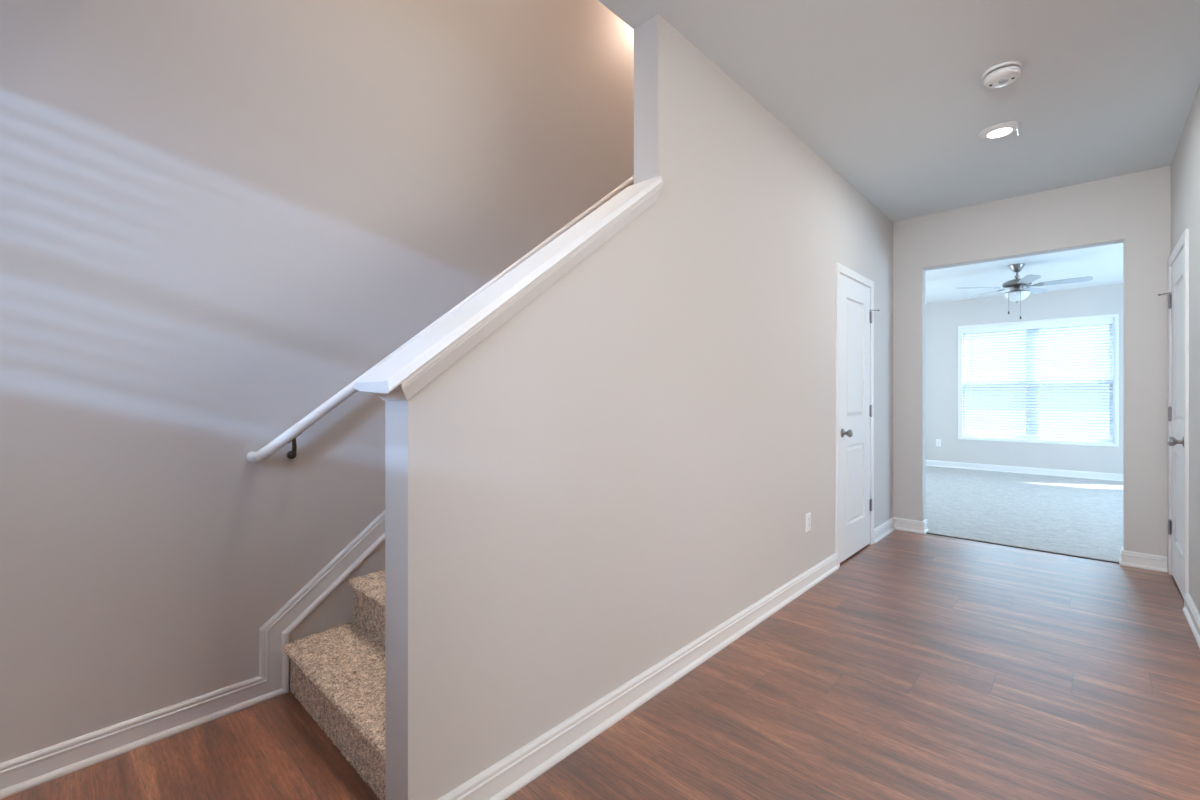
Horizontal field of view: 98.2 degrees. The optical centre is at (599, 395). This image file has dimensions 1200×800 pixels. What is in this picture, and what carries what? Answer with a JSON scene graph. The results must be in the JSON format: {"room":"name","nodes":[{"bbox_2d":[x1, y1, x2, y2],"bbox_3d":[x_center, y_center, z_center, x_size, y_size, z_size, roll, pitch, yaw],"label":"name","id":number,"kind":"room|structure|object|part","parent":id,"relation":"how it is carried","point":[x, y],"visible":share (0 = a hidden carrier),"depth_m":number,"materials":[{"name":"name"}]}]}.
{"room":"home hallway","nodes":[
{"label":"home hallway","id":0,"kind":"room"},
{"bbox_2d":[0,0,633,762],"bbox_3d":[-0.424,-1.486,3.076,0.120,5.550,8.500,0,0,43],"label":"wall","id":1,"kind":"structure","parent":0,"point":[217,217],"depth_m":1.94,"materials":[{"name":"paint"}]},
{"bbox_2d":[0,510,384,798],"bbox_3d":[-0.939,-0.413,2.427,0.020,3.205,6.550,0,0,43],"label":"baseboard","id":2,"kind":"structure","parent":1,"relation":"attached to","point":[27,771],"depth_m":1.91,"materials":[{"name":"paint"}]},
{"bbox_2d":[247,175,633,462],"bbox_3d":[-0.091,-1.146,3.268,0.100,2.806,3.589,0,0,43],"label":"handrail","id":3,"kind":"object","parent":1,"relation":"attached to","point":[289,435],"visible":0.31,"depth_m":2.18,"materials":[{"name":"paint"}]},
{"bbox_2d":[0,466,1199,799],"bbox_3d":[2.369,1.235,3.250,6.400,0.108,12.581,0,0,43],"label":"floor","id":4,"kind":"structure","parent":0,"point":[924,666],"depth_m":2.02,"materials":[{"name":"wood"}]},
{"bbox_2d":[283,570,384,799],"bbox_3d":[0.378,-0.274,3.146,0.950,2.925,3.826,0,0,43],"label":"staircase","id":5,"kind":"structure","parent":4,"relation":"on","point":[337,674],"depth_m":1.88,"materials":[{"name":"carpet"}]},
{"bbox_2d":[926,533,1119,563],"bbox_3d":[3.251,1.212,4.089,1.266,0.054,0.020,0,0,43],"label":"trim","id":6,"kind":"structure","parent":4,"relation":"on","point":[926,533],"depth_m":4.03,"materials":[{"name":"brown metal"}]},
{"bbox_2d":[385,14,892,799],"bbox_3d":[1.022,-0.181,3.042,0.130,2.780,4.562,0,0,43],"label":"wall","id":7,"kind":"structure","parent":0,"point":[638,456],"depth_m":2.03,"materials":[{"name":"paint"}]},
{"bbox_2d":[354,176,662,400],"bbox_3d":[-0.197,-0.441,1.745,0.210,0.908,1.136,0,0,43],"label":"trim","id":8,"kind":"structure","parent":7,"relation":"attached to","point":[405,373],"depth_m":1.55,"materials":[{"name":"paint"}]},
{"bbox_3d":[-0.552,-0.024,1.368,0.196,0.074,0.033,0,0,43],"label":"bed moulding","id":9,"kind":"part","parent":8,"relation":"part of","materials":[{"name":"paint"}]},
{"bbox_2d":[437,553,838,799],"bbox_3d":[0.581,1.137,2.461,0.023,0.105,3.071,0,0,43],"label":"baseboard","id":10,"kind":"structure","parent":7,"relation":"attached to","point":[504,778],"depth_m":1.91,"materials":[{"name":"paint"}]},
{"bbox_2d":[806,512,810,531],"bbox_3d":[1.297,0.787,3.232,0.008,0.115,0.071,0,0,43],"label":"power outlet","id":11,"kind":"object","parent":7,"relation":"attached to","point":[808,515],"visible":1,"depth_m":3.23,"materials":[{"name":"white plastic"}]},
{"bbox_2d":[835,262,878,566],"bbox_3d":[1.901,0.135,3.902,0.168,2.109,0.838,0,0,43],"label":"door","id":12,"kind":"structure","parent":7,"relation":"in","point":[854,292],"depth_m":3.87,"materials":[{"name":"white paint"}]},
{"bbox_3d":[1.737,0.264,3.655,0.068,0.064,0.064,0,0,43],"label":"knob","id":13,"kind":"part","parent":12,"relation":"part of","materials":[{"name":"silver metal"}]},
{"bbox_2d":[874,517,928,542],"bbox_3d":[2.541,1.137,4.379,0.251,0.105,0.733,0,0,43],"label":"baseboard","id":14,"kind":"structure","parent":7,"relation":"attached to","point":[901,524],"depth_m":4.51,"materials":[{"name":"paint"}]},
{"bbox_2d":[598,0,1199,303],"bbox_3d":[2.369,-1.701,3.250,6.400,0.300,12.581,0,0,43],"label":"ceiling","id":15,"kind":"structure","parent":0,"point":[892,95],"depth_m":2.63,"materials":[{"name":"paint"}]},
{"bbox_2d":[978,121,1020,138],"bbox_3d":[2.330,-1.520,3.033,0.200,0.061,0.200,0,0,43],"label":"recessed light","id":16,"kind":"object","parent":15,"relation":"in","point":[999,130],"visible":1,"depth_m":3.00,"materials":[{"name":"white plastic"}]},
{"bbox_2d":[982,61,1021,87],"bbox_3d":[1.917,-1.521,2.481,0.150,0.058,0.150,0,0,43],"label":"smoke detector","id":17,"kind":"object","parent":15,"relation":"attached to","point":[1005,73],"visible":1,"depth_m":2.45,"materials":[{"name":"white plastic"}]},
{"bbox_2d":[957,264,1092,318],"bbox_3d":[4.988,-1.220,6.135,1.204,0.662,1.262,0,0,43],"label":"ceiling fan","id":18,"kind":"object","parent":15,"relation":"hanging from","point":[1017,293],"visible":1,"depth_m":6.10,"materials":[{"name":"silver metal"}]},
{"bbox_3d":[4.532,-1.292,6.220,0.470,0.036,0.126,0,0,8],"label":"blade","id":19,"kind":"part","parent":18,"relation":"part of","materials":[{"name":"grey wood"}]},
{"bbox_3d":[4.949,-1.170,6.171,0.244,0.100,0.244,0,0,43],"label":"lamp shade","id":20,"kind":"part","parent":18,"relation":"part of","materials":[{"name":"white glass"}]},
{"bbox_3d":[4.774,-1.292,5.790,0.126,0.036,0.470,0,0,26],"label":"blade","id":21,"kind":"part","parent":18,"relation":"part of","materials":[{"name":"grey wood"}]},
{"bbox_3d":[5.069,-1.287,6.058,0.160,0.023,0.079,0,0,43],"label":"blade arm","id":22,"kind":"part","parent":18,"relation":"part of","materials":[{"name":"silver metal"}]},
{"bbox_3d":[5.315,-1.292,6.377,0.470,0.036,0.126,0,0,-28],"label":"blade","id":23,"kind":"part","parent":18,"relation":"part of","materials":[{"name":"grey wood"}]},
{"bbox_3d":[5.255,-1.292,5.884,0.470,0.036,0.126,0,0,43],"label":"blade","id":24,"kind":"part","parent":18,"relation":"part of","materials":[{"name":"grey wood"}]},
{"bbox_2d":[926,283,1122,473],"bbox_3d":[6.661,-0.181,7.814,6.400,2.780,0.150,0,0,43],"label":"wall","id":25,"kind":"structure","parent":0,"point":[943,319],"depth_m":8.12,"materials":[{"name":"paint"}]},
{"bbox_2d":[936,439,940,445],"bbox_3d":[5.641,0.787,8.665,0.071,0.115,0.008,0,0,43],"label":"power outlet","id":26,"kind":"object","parent":25,"relation":"attached to","point":[938,441],"visible":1,"depth_m":8.66,"materials":[{"name":"white plastic"}]},
{"bbox_2d":[926,460,1122,480],"bbox_3d":[4.372,1.137,6.519,4.640,0.105,4.874,0,0,43],"label":"baseboard","id":27,"kind":"structure","parent":25,"relation":"attached to","point":[988,467],"depth_m":7.86,"materials":[{"name":"paint"}]},
{"bbox_2d":[962,318,1112,439],"bbox_3d":[6.535,-0.231,7.866,1.748,1.705,0.073,0,0,43],"label":"window blind","id":28,"kind":"object","parent":25,"relation":"attached to","point":[1108,321],"visible":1,"depth_m":7.77,"materials":[{"name":"white plastic"}]},
{"bbox_3d":[6.541,0.613,7.872,1.736,0.018,0.048,0,0,43],"label":"rail","id":29,"kind":"part","parent":28,"relation":"part of","materials":[{"name":"white plastic"}]},
{"bbox_3d":[6.728,-0.215,7.697,0.002,1.655,0.054,0,0,43],"label":"ladder cord","id":30,"kind":"part","parent":28,"relation":"part of","materials":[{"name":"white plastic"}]},
{"bbox_3d":[7.100,-0.215,7.347,0.002,1.655,0.054,0,0,43],"label":"ladder cord","id":31,"kind":"part","parent":28,"relation":"part of","materials":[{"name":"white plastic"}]},
{"bbox_2d":[958,314,1118,446],"bbox_3d":[6.564,-0.211,7.896,1.856,1.850,0.165,0,0,43],"label":"window","id":32,"kind":"structure","parent":25,"relation":"attached to","point":[1113,400],"depth_m":7.88,"materials":[{"name":"paint"}]},
{"bbox_3d":[6.269,-0.627,8.250,0.838,0.913,0.028,0,0,43],"label":"sash","id":33,"kind":"part","parent":32,"relation":"part of","materials":[{"name":"white plastic"}]},
{"bbox_3d":[6.249,0.226,8.228,0.838,0.873,0.028,0,0,43],"label":"sash","id":34,"kind":"part","parent":32,"relation":"part of","materials":[{"name":"white plastic"}]},
{"bbox_3d":[6.914,0.226,7.602,0.838,0.873,0.028,0,0,43],"label":"sash","id":35,"kind":"part","parent":32,"relation":"part of","materials":[{"name":"white plastic"}]},
{"bbox_3d":[6.935,-0.627,7.624,0.838,0.913,0.028,0,0,43],"label":"sash","id":36,"kind":"part","parent":32,"relation":"part of","materials":[{"name":"white plastic"}]},
{"bbox_2d":[893,165,1170,571],"bbox_3d":[3.223,-0.181,4.158,6.400,2.780,0.120,0,0,43],"label":"wall","id":37,"kind":"structure","parent":0,"point":[1133,210],"depth_m":3.80,"materials":[{"name":"paint"}]},
{"bbox_2d":[1119,546,1166,572],"bbox_3d":[3.777,1.137,3.622,0.227,0.105,0.143,0,0,43],"label":"baseboard","id":38,"kind":"structure","parent":37,"relation":"attached to","point":[1153,562],"depth_m":3.57,"materials":[{"name":"paint"}]},
{"bbox_2d":[1171,84,1199,613],"bbox_3d":[1.328,-0.181,0.740,0.120,2.780,7.497,0,0,43],"label":"wall","id":39,"kind":"structure","parent":0,"point":[1185,165],"depth_m":2.74,"materials":[{"name":"paint"}]},
{"bbox_2d":[1158,229,1188,606],"bbox_3d":[3.546,0.135,3.165,0.168,2.109,0.858,0,0,43],"label":"door","id":40,"kind":"structure","parent":39,"relation":"in","point":[1178,261],"depth_m":3.18,"materials":[{"name":"white paint"}]},
{"bbox_3d":[3.303,0.264,2.980,0.068,0.064,0.064,0,0,43],"label":"knob","id":41,"kind":"part","parent":40,"relation":"part of","materials":[{"name":"silver metal"}]},
{"bbox_3d":[3.530,0.135,3.180,0.015,2.109,0.858,0,0,43],"label":"casing","id":42,"kind":"part","parent":40,"relation":"part of","materials":[{"name":"paint"}]},
{"bbox_2d":[1183,593,1199,647],"bbox_3d":[3.027,1.137,2.564,0.143,0.105,0.729,0,0,43],"label":"baseboard","id":43,"kind":"structure","parent":39,"relation":"attached to","point":[1192,615],"depth_m":2.66,"materials":[{"name":"paint"}]},
{"label":"outside","id":44,"kind":"structure","parent":0,"visible":0},
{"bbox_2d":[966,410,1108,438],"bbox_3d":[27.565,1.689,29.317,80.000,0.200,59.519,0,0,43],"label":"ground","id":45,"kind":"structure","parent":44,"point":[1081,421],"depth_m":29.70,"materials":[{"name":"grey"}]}
]}

